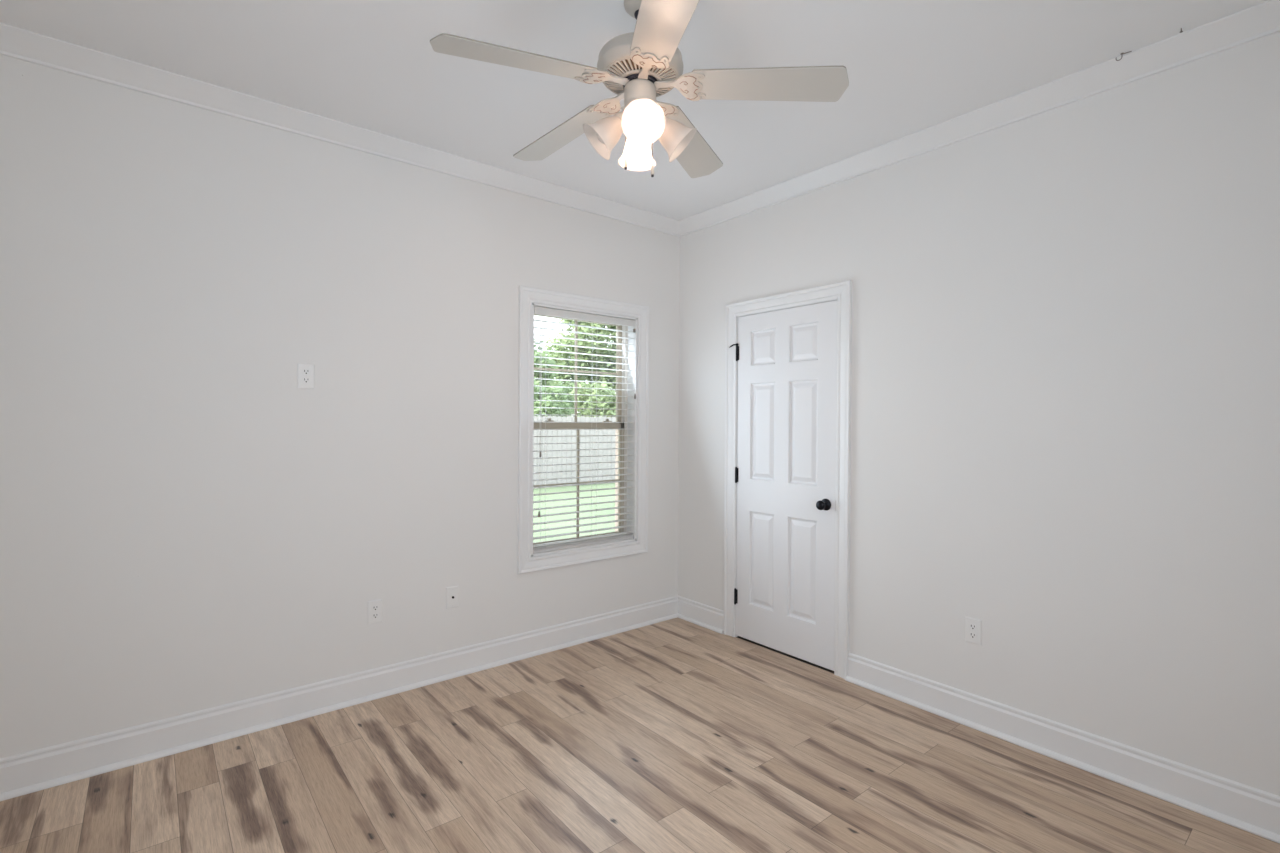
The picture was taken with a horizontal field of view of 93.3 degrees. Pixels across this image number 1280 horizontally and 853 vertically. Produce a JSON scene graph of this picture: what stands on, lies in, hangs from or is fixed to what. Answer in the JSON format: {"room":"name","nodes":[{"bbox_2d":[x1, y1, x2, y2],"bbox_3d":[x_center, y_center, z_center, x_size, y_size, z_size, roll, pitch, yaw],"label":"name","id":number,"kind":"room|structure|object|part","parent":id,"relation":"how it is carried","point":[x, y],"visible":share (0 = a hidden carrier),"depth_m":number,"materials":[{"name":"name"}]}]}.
{"room":"empty bedroom","nodes":[
{"label":"empty bedroom","id":0,"kind":"room"},
{"bbox_2d":[0,55,679,757],"bbox_3d":[-1.226,-0.026,3.157,4.050,2.779,0.150,0,1,-39],"label":"wall","id":1,"kind":"structure","parent":0,"point":[168,268],"depth_m":2.66,"materials":[{"name":"paint"}]},
{"bbox_2d":[297,363,314,388],"bbox_3d":[-1.544,-0.233,2.794,0.070,0.115,0.008,0,1,-39],"label":"wall outlet","id":2,"kind":"object","parent":1,"relation":"attached to","point":[305,372],"visible":1,"depth_m":2.79,"materials":[{"name":"white plastic"}]},
{"bbox_2d":[302,377,309,382],"bbox_3d":[-1.543,-0.213,2.793,0.034,0.027,0.002,0,1,-39],"label":"receptacle","id":3,"kind":"object","parent":2,"relation":"attached to","point":[304,379],"depth_m":2.79,"materials":[{"name":"white plastic"}]},
{"bbox_2d":[302,369,309,374],"bbox_3d":[-1.542,-0.253,2.792,0.034,0.027,0.002,0,1,-39],"label":"receptacle","id":4,"kind":"object","parent":2,"relation":"attached to","point":[304,371],"depth_m":2.79,"materials":[{"name":"white plastic"}]},
{"bbox_2d":[0,596,677,800],"bbox_3d":[-1.177,1.273,3.097,3.750,0.143,0.031,0,1,-39],"label":"baseboard","id":5,"kind":"structure","parent":1,"relation":"attached to","point":[29,772],"depth_m":2.74,"materials":[{"name":"wood"}]},
{"bbox_2d":[0,22,679,236],"bbox_3d":[-1.145,-1.375,3.054,3.750,0.077,0.085,0,1,-39],"label":"crown molding","id":6,"kind":"structure","parent":1,"relation":"attached to","point":[15,42],"depth_m":2.70,"materials":[{"name":"wood"}]},
{"bbox_2d":[368,599,382,624],"bbox_3d":[-1.313,0.919,2.997,0.070,0.115,0.008,0,1,-39],"label":"wall outlet","id":7,"kind":"object","parent":1,"relation":"attached to","point":[375,607],"visible":1,"depth_m":3.00,"materials":[{"name":"white plastic"}]},
{"bbox_2d":[372,613,378,618],"bbox_3d":[-1.312,0.939,2.995,0.034,0.027,0.002,0,1,-39],"label":"receptacle","id":8,"kind":"object","parent":7,"relation":"attached to","point":[374,615],"depth_m":2.99,"materials":[{"name":"white plastic"}]},
{"bbox_2d":[372,605,378,610],"bbox_3d":[-1.312,0.900,2.995,0.034,0.027,0.002,0,1,-39],"label":"receptacle","id":9,"kind":"object","parent":7,"relation":"attached to","point":[374,607],"depth_m":2.99,"materials":[{"name":"white plastic"}]},
{"bbox_2d":[446,585,458,608],"bbox_3d":[-1.004,0.917,3.244,0.070,0.115,0.015,0,1,-39],"label":"cable jack","id":10,"kind":"object","parent":1,"relation":"attached to","point":[452,593],"visible":1,"depth_m":3.24,"materials":[{"name":"white plastic"}]},
{"bbox_2d":[517,286,648,573],"bbox_3d":[-0.373,0.020,3.843,0.966,1.658,0.184,0,1,-39],"label":"window","id":11,"kind":"structure","parent":1,"relation":"in","point":[527,562],"depth_m":3.88,"materials":[{"name":"wood"}]},
{"bbox_3d":[-0.412,-0.345,3.891,0.726,0.718,0.026,0,1,-39],"label":"sash","id":12,"kind":"part","parent":11,"relation":"part of","materials":[{"name":"beige plastic"}]},
{"bbox_3d":[-0.398,0.354,3.874,0.726,0.768,0.026,0,1,-39],"label":"sash","id":13,"kind":"part","parent":11,"relation":"part of","materials":[{"name":"beige plastic"}]},
{"bbox_2d":[533,306,635,553],"bbox_3d":[-0.342,0.022,3.808,0.762,1.458,0.070,0,1,-39],"label":"blind","id":14,"kind":"object","parent":11,"relation":"attached to","point":[579,542],"visible":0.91,"depth_m":3.78,"materials":[{"name":"white plastic"}]},
{"bbox_3d":[-0.593,-0.082,3.570,0.003,1.169,0.009,0,0,-13],"label":"lift cord","id":15,"kind":"part","parent":14,"relation":"part of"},
{"bbox_3d":[-0.589,-0.259,3.572,0.002,0.815,0.008,0,1,-39],"label":"lift cord","id":16,"kind":"part","parent":14,"relation":"part of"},
{"bbox_3d":[-0.580,0.032,3.625,0.002,1.418,0.054,0,1,-39],"label":"ladder cord","id":17,"kind":"part","parent":14,"relation":"part of","materials":[{"name":"white fabric"}]},
{"bbox_3d":[-0.353,0.741,3.819,0.752,0.019,0.052,0,1,-39],"label":"rail","id":18,"kind":"part","parent":14,"relation":"part of","materials":[{"name":"white plastic"}]},
{"bbox_3d":[-0.293,0.032,3.859,0.002,1.417,0.054,0,1,-39],"label":"ladder cord","id":19,"kind":"part","parent":14,"relation":"part of","materials":[{"name":"white fabric"}]},
{"bbox_3d":[-0.100,0.032,4.015,0.002,1.417,0.054,0,1,-39],"label":"ladder cord","id":20,"kind":"part","parent":14,"relation":"part of","materials":[{"name":"white fabric"}]},
{"bbox_3d":[-0.404,0.019,3.881,0.766,1.462,0.065,0,1,-39],"label":"frame","id":21,"kind":"part","parent":11,"relation":"part of","materials":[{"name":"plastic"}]},
{"bbox_2d":[615,429,617,530],"bbox_3d":[-1.273,-0.058,3.294,4.450,3.400,0.098,0,1,-39],"label":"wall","id":22,"kind":"structure","parent":0,"point":[616,450],"depth_m":4.25,"materials":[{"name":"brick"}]},
{"bbox_2d":[0,0,1267,219],"bbox_3d":[0.122,-1.454,1.496,4.050,0.120,4.400,0,1,-39],"label":"ceiling","id":23,"kind":"structure","parent":0,"point":[912,66],"depth_m":2.29,"materials":[{"name":"paint"}]},
{"bbox_2d":[430,0,848,177],"bbox_3d":[-0.035,-1.114,2.007,1.258,0.570,1.246,0,1,-39],"label":"ceiling fan","id":24,"kind":"object","parent":23,"relation":"hanging from","point":[640,66],"visible":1,"depth_m":1.93,"materials":[{"name":"wood"}]},
{"bbox_3d":[-0.370,-1.095,1.801,0.490,0.067,0.143,0,1,-27],"label":"blade","id":25,"kind":"part","parent":24,"relation":"part of","materials":[{"name":"white wood"}]},
{"bbox_3d":[-0.297,-1.099,2.285,0.490,0.067,0.143,1,1,45],"label":"blade","id":26,"kind":"part","parent":24,"relation":"part of","materials":[{"name":"white wood"}]},
{"bbox_3d":[-0.129,-0.954,1.991,0.138,0.140,0.129,0,1,-39],"label":"lamp shade","id":27,"kind":"part","parent":24,"relation":"part of","materials":[{"name":"white glass"}]},
{"bbox_3d":[-0.004,-0.954,2.122,0.129,0.140,0.138,0,1,-39],"label":"lamp shade","id":28,"kind":"part","parent":24,"relation":"part of","materials":[{"name":"white glass"}]},
{"bbox_3d":[0.005,-0.970,1.891,0.069,0.082,0.078,0,1,-39],"label":"light bulb","id":29,"kind":"part","parent":24,"relation":"part of","materials":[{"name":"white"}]},
{"bbox_3d":[0.003,-0.952,1.865,0.129,0.140,0.138,0,1,-39],"label":"lamp shade","id":30,"kind":"part","parent":24,"relation":"part of","materials":[{"name":"white glass"}]},
{"bbox_3d":[0.069,-1.091,1.581,0.143,0.067,0.490,0,0,-9],"label":"blade","id":31,"kind":"part","parent":24,"relation":"part of","materials":[{"name":"white wood"}]},
{"bbox_3d":[0.128,-0.952,1.997,0.138,0.140,0.129,0,1,-39],"label":"lamp shade","id":32,"kind":"part","parent":24,"relation":"part of","materials":[{"name":"white glass"}]},
{"bbox_3d":[0.187,-1.097,2.366,0.143,0.067,0.490,1,1,27],"label":"blade","id":33,"kind":"part","parent":24,"relation":"part of","materials":[{"name":"white wood"}]},
{"bbox_3d":[0.413,-1.092,1.930,0.490,0.067,0.143,0,0,9],"label":"blade","id":34,"kind":"part","parent":24,"relation":"part of","materials":[{"name":"white wood"}]},
{"bbox_2d":[0,617,1279,852],"bbox_3d":[0.066,1.365,1.486,3.856,0.001,4.100,0,1,-39],"label":"floor","id":35,"kind":"structure","parent":0,"point":[676,735],"depth_m":2.32,"materials":[{"name":"brown wood"}]},
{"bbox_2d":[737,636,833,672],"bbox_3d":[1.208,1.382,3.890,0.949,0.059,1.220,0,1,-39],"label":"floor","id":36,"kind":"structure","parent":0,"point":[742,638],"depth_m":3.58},
{"bbox_2d":[678,32,1279,795],"bbox_3d":[1.675,-0.006,2.680,0.150,2.779,4.250,0,1,-39],"label":"wall","id":37,"kind":"structure","parent":0,"point":[1065,384],"depth_m":2.48,"materials":[{"name":"paint"}]},
{"bbox_2d":[677,596,723,633],"bbox_3d":[0.400,1.274,4.106,0.031,0.143,0.454,0,1,-39],"label":"baseboard","id":38,"kind":"structure","parent":37,"relation":"attached to","point":[700,614],"depth_m":4.09,"materials":[{"name":"wood"}]},
{"bbox_2d":[723,280,851,678],"bbox_3d":[0.877,0.284,3.607,0.218,2.135,0.894,0,1,-39],"label":"door","id":39,"kind":"structure","parent":37,"relation":"in","point":[788,356],"depth_m":3.55,"materials":[{"name":"wood"}]},
{"bbox_3d":[1.006,0.433,3.330,0.068,0.066,0.066,0,1,-39],"label":"knob","id":40,"kind":"part","parent":39,"relation":"part of","materials":[{"name":"black metal"}]},
{"bbox_2d":[965,616,981,645],"bbox_3d":[1.517,0.931,2.751,0.008,0.115,0.070,0,1,-39],"label":"wall outlet","id":41,"kind":"object","parent":37,"relation":"attached to","point":[973,627],"visible":1,"depth_m":2.75,"materials":[{"name":"white plastic"}]},
{"bbox_2d":[969,632,976,638],"bbox_3d":[1.515,0.951,2.749,0.002,0.027,0.034,0,1,-39],"label":"receptacle","id":42,"kind":"object","parent":41,"relation":"attached to","point":[972,635],"depth_m":2.75,"materials":[{"name":"white plastic"}]},
{"bbox_2d":[969,623,976,629],"bbox_3d":[1.515,0.912,2.749,0.002,0.027,0.034,0,1,-39],"label":"receptacle","id":43,"kind":"object","parent":41,"relation":"attached to","point":[972,626],"depth_m":2.75,"materials":[{"name":"white plastic"}]},
{"bbox_2d":[679,0,1279,236],"bbox_3d":[1.544,-1.357,2.653,0.085,0.077,4.100,0,1,-39],"label":"crown molding","id":44,"kind":"structure","parent":37,"relation":"attached to","point":[1259,21],"depth_m":2.53,"materials":[{"name":"wood"}]},
{"bbox_2d":[845,653,1279,843],"bbox_3d":[1.975,1.298,2.169,0.031,0.143,2.751,0,1,-39],"label":"baseboard","id":45,"kind":"structure","parent":37,"relation":"attached to","point":[1255,811],"depth_m":2.41,"materials":[{"name":"wood"}]},
{"label":"outside","id":46,"kind":"structure","parent":0,"visible":0},
{"bbox_2d":[533,483,614,542],"bbox_3d":[-14.108,1.384,37.825,100.000,0.200,69.830,0,1,-39],"label":"ground","id":47,"kind":"structure","parent":46,"point":[603,485],"depth_m":11.36,"materials":[{"name":"green plant"}]},
{"bbox_2d":[534,339,563,391],"bbox_3d":[-6.714,-1.479,29.770,6.195,6.491,4.820,0,0,-18],"label":"leafy tree","id":48,"kind":"object","parent":47,"relation":"on","point":[534,339],"visible":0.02,"depth_m":29.30,"materials":[{"name":"green plant"}]},
{"bbox_2d":[534,376,571,416],"bbox_3d":[-3.001,0.116,17.659,1.912,3.196,2.148,0,0,-1],"label":"leafy tree","id":49,"kind":"object","parent":47,"relation":"on","point":[558,405],"visible":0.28,"depth_m":17.32,"materials":[{"name":"green plant"}]},
{"bbox_2d":[534,350,580,416],"bbox_3d":[-3.762,-0.660,22.332,3.572,4.375,3.512,0,1,-21],"label":"leafy tree","id":50,"kind":"object","parent":47,"relation":"on","point":[545,375],"visible":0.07,"depth_m":21.72,"materials":[{"name":"green plant"}]},
{"bbox_2d":[533,416,615,485],"bbox_3d":[-2.583,0.633,14.958,17.033,1.810,0.160,0,1,-39],"label":"privacy fence","id":51,"kind":"object","parent":47,"relation":"on","point":[586,433],"visible":0.08,"depth_m":15.54,"materials":[{"name":"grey wood"}]},
{"bbox_2d":[544,318,615,414],"bbox_3d":[-1.750,-2.858,27.258,6.104,9.468,4.397,0,0,4],"label":"leafy tree","id":52,"kind":"object","parent":47,"relation":"on","point":[580,329],"visible":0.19,"depth_m":26.06,"materials":[{"name":"green plant"}]},
{"bbox_2d":[570,380,615,417],"bbox_3d":[-1.155,0.011,19.078,2.078,3.028,2.074,0,1,-39],"label":"leafy tree","id":53,"kind":"object","parent":47,"relation":"on","point":[605,408],"visible":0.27,"depth_m":18.62,"materials":[{"name":"green plant"}]}
]}

